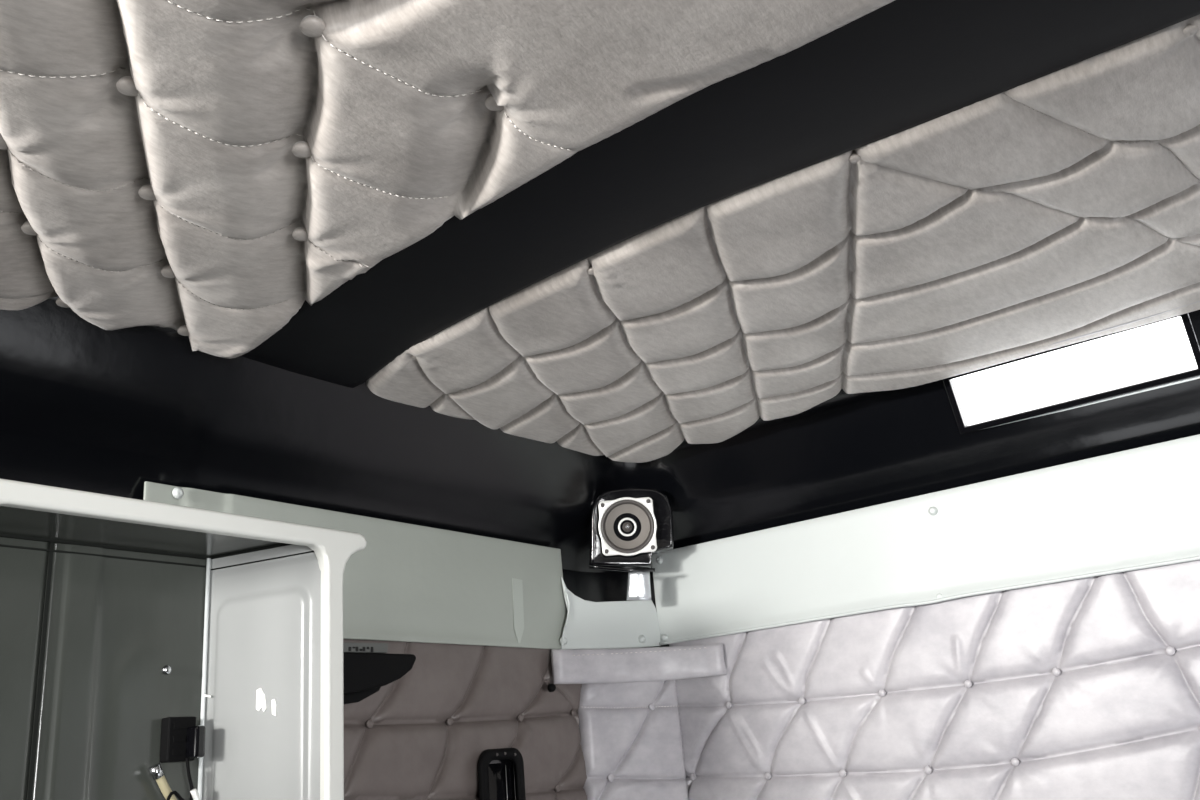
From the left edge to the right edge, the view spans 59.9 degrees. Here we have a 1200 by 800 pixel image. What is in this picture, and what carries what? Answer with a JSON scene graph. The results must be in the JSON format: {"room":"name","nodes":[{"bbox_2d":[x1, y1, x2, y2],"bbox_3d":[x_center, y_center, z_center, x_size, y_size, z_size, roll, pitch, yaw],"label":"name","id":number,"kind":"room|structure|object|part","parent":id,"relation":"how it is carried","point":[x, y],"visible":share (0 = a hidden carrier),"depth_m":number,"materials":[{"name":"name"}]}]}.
{"room":"vehicle interior","nodes":[
{"label":"vehicle interior","id":0,"kind":"room"},
{"bbox_2d":[562,569,628,611],"bbox_3d":[-0.723,0.752,0.448,0.038,1.600,2.757,-18,-23,33],"label":"wall","id":1,"kind":"structure","parent":0,"point":[589,586],"depth_m":1.74,"materials":[{"name":"black plastic"}]},
{"bbox_2d":[0,479,366,799],"bbox_3d":[-0.438,0.400,0.837,0.155,0.629,0.528,-18,-23,33],"label":"upper cabinet","id":2,"kind":"object","parent":1,"relation":"attached to","point":[120,616],"visible":0.99,"depth_m":1.01,"materials":[{"name":"white plastic"}]},
{"bbox_3d":[-0.519,0.415,0.845,0.008,0.620,0.430,-18,-23,33],"label":"panel","id":3,"kind":"part","parent":2,"relation":"part of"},
{"bbox_3d":[-0.483,0.107,0.925,0.139,0.005,0.483,-18,-23,33],"label":"panel","id":4,"kind":"part","parent":2,"relation":"part of","materials":[{"name":"white plastic"}]},
{"bbox_2d":[149,763,176,799],"bbox_3d":[-0.412,0.374,0.994,0.010,0.052,0.042,-18,-23,33],"label":"cable","id":5,"kind":"object","parent":2,"relation":"attached to","point":[157,773],"visible":1,"depth_m":0.99,"materials":[{"name":"beige plastic"}]},
{"bbox_2d":[160,716,205,762],"bbox_3d":[-0.406,0.330,1.015,0.031,0.042,0.030,-18,-23,33],"label":"power socket","id":6,"kind":"object","parent":2,"relation":"attached to","point":[181,739],"visible":0.99,"depth_m":1.01,"materials":[{"name":"black plastic"}]},
{"bbox_2d":[166,758,193,799],"bbox_3d":[-0.402,0.369,0.995,0.003,0.050,0.030,-18,-23,33],"label":"wire","id":7,"kind":"object","parent":6,"relation":"hanging from","point":[176,793],"visible":1,"depth_m":1.00,"materials":[{"name":"black rubber"}]},
{"bbox_2d":[190,788,199,799],"bbox_3d":[-0.389,0.385,1.000,0.006,0.022,0.011,-18,-23,33],"label":"wire","id":8,"kind":"object","parent":7,"relation":"attached to","point":[194,792],"visible":1,"depth_m":1.00,"materials":[{"name":"white"}]},
{"bbox_3d":[-0.327,0.446,0.984,0.146,0.621,0.004,-12,-20,19],"label":"panel","id":9,"kind":"part","parent":2,"relation":"part of","materials":[{"name":"grey plastic"}]},
{"bbox_2d":[143,481,566,648],"bbox_3d":[-0.267,0.237,1.366,0.013,0.158,0.713,-18,-23,33],"label":"wall trim panel","id":10,"kind":"object","parent":1,"relation":"attached to","point":[409,582],"visible":0.62,"depth_m":1.41,"materials":[{"name":"grey plastic"}]},
{"bbox_2d":[343,639,587,799],"bbox_3d":[-0.269,0.558,1.215,0.039,0.590,0.902,-18,-23,33],"label":"pad","id":11,"kind":"object","parent":1,"relation":"attached to","point":[423,735],"depth_m":1.40,"materials":[{"name":"beige leather"}]},
{"bbox_2d":[343,643,415,703],"bbox_3d":[-0.280,0.333,1.267,0.030,0.076,0.128,-18,-23,33],"label":"fitting","id":12,"kind":"object","parent":11,"relation":"attached to","point":[367,667],"visible":0.66,"depth_m":1.25,"materials":[{"name":"black plastic"}]},
{"bbox_3d":[-0.127,0.571,1.397,0.017,0.197,0.101,-18,-23,33],"label":"recessed handle","id":13,"kind":"part","parent":11,"relation":"part of","materials":[{"name":"black plastic"}]},
{"bbox_2d":[560,577,660,648],"bbox_3d":[0.016,0.341,1.667,0.202,0.112,0.009,9,-24,-35],"label":"corner trim panel","id":14,"kind":"object","parent":1,"relation":"attached to","point":[588,624],"visible":0.98,"depth_m":1.66,"materials":[{"name":"grey plastic"}]},
{"bbox_2d":[577,680,687,799],"bbox_3d":[0.065,0.666,1.576,0.176,0.568,0.026,4,-21,-24],"label":"pad","id":15,"kind":"object","parent":1,"relation":"attached to","point":[631,743],"visible":0.85,"depth_m":1.61,"materials":[{"name":"grey leather"}]},
{"bbox_2d":[0,297,1199,572],"bbox_3d":[0.131,-0.378,0.130,2.335,0.174,2.795,-18,-23,33],"label":"ceiling","id":16,"kind":"structure","parent":0,"point":[85,406],"depth_m":1.35,"materials":[{"name":"black plastic"}]},
{"bbox_2d":[0,0,894,358],"bbox_3d":[-0.110,-0.456,0.047,1.986,0.051,1.509,-18,-23,33],"label":"pad","id":17,"kind":"object","parent":16,"relation":"attached to","point":[206,171],"visible":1,"depth_m":0.73,"materials":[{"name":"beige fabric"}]},
{"bbox_2d":[589,488,672,599],"bbox_3d":[0.051,0.228,1.664,0.143,0.185,0.072,-5,-19,-1],"label":"speaker","id":18,"kind":"object","parent":16,"relation":"attached to","point":[628,526],"visible":1,"depth_m":1.65},
{"bbox_3d":[0.044,0.200,1.646,0.092,0.092,0.017,-5,-19,-1],"label":"frame","id":19,"kind":"part","parent":18,"relation":"part of","materials":[{"name":"white metal"}]},
{"bbox_2d":[241,0,1199,387],"bbox_3d":[0.481,-0.318,0.618,2.235,0.027,0.268,-18,-23,33],"label":"ceiling beam","id":20,"kind":"structure","parent":16,"relation":"attached to","point":[901,65],"depth_m":0.82,"materials":[{"name":"black plastic"}]},
{"bbox_2d":[366,14,1199,462],"bbox_3d":[0.600,-0.213,0.945,1.877,0.037,0.637,-18,-23,33],"label":"pad","id":21,"kind":"object","parent":16,"relation":"attached to","point":[1060,208],"visible":1,"depth_m":1.07,"materials":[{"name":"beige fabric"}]},
{"bbox_2d":[942,313,1199,433],"bbox_3d":[0.805,-0.097,1.226,0.792,0.088,0.056,-18,-23,33],"label":"window","id":22,"kind":"structure","parent":16,"relation":"attached to","point":[1166,352],"depth_m":1.35,"materials":[{"name":"white glass"}]},
{"bbox_3d":[0.826,-0.058,1.218,0.770,0.005,0.005,-18,-23,33],"label":"sill trim","id":23,"kind":"part","parent":22,"relation":"part of","materials":[{"name":"white"}]},
{"bbox_2d":[627,572,668,647],"bbox_3d":[1.042,0.750,0.897,2.297,1.600,0.038,-18,-23,33],"label":"wall","id":24,"kind":"structure","parent":0,"point":[651,573],"depth_m":1.75,"materials":[{"name":"black plastic"}]},
{"bbox_2d":[652,434,1199,644],"bbox_3d":[0.971,0.046,1.136,2.203,0.156,0.013,-18,-23,33],"label":"wall trim panel","id":25,"kind":"object","parent":24,"relation":"attached to","point":[1136,508],"visible":1,"depth_m":1.46,"materials":[{"name":"grey plastic"}]},
{"bbox_2d":[669,560,1199,799],"bbox_3d":[0.995,0.437,1.033,2.156,0.686,0.031,-18,-23,33],"label":"pad","id":26,"kind":"object","parent":24,"relation":"attached to","point":[1088,688],"visible":0.96,"depth_m":1.41,"materials":[{"name":"grey leather"}]},
{"bbox_2d":[547,643,725,691],"bbox_3d":[0.053,0.409,1.600,0.294,0.063,0.045,2,-20,-20],"label":"strip","id":27,"kind":"object","parent":26,"relation":"attached to","point":[647,664],"visible":1,"depth_m":1.60,"materials":[{"name":"grey leather"}]}
]}

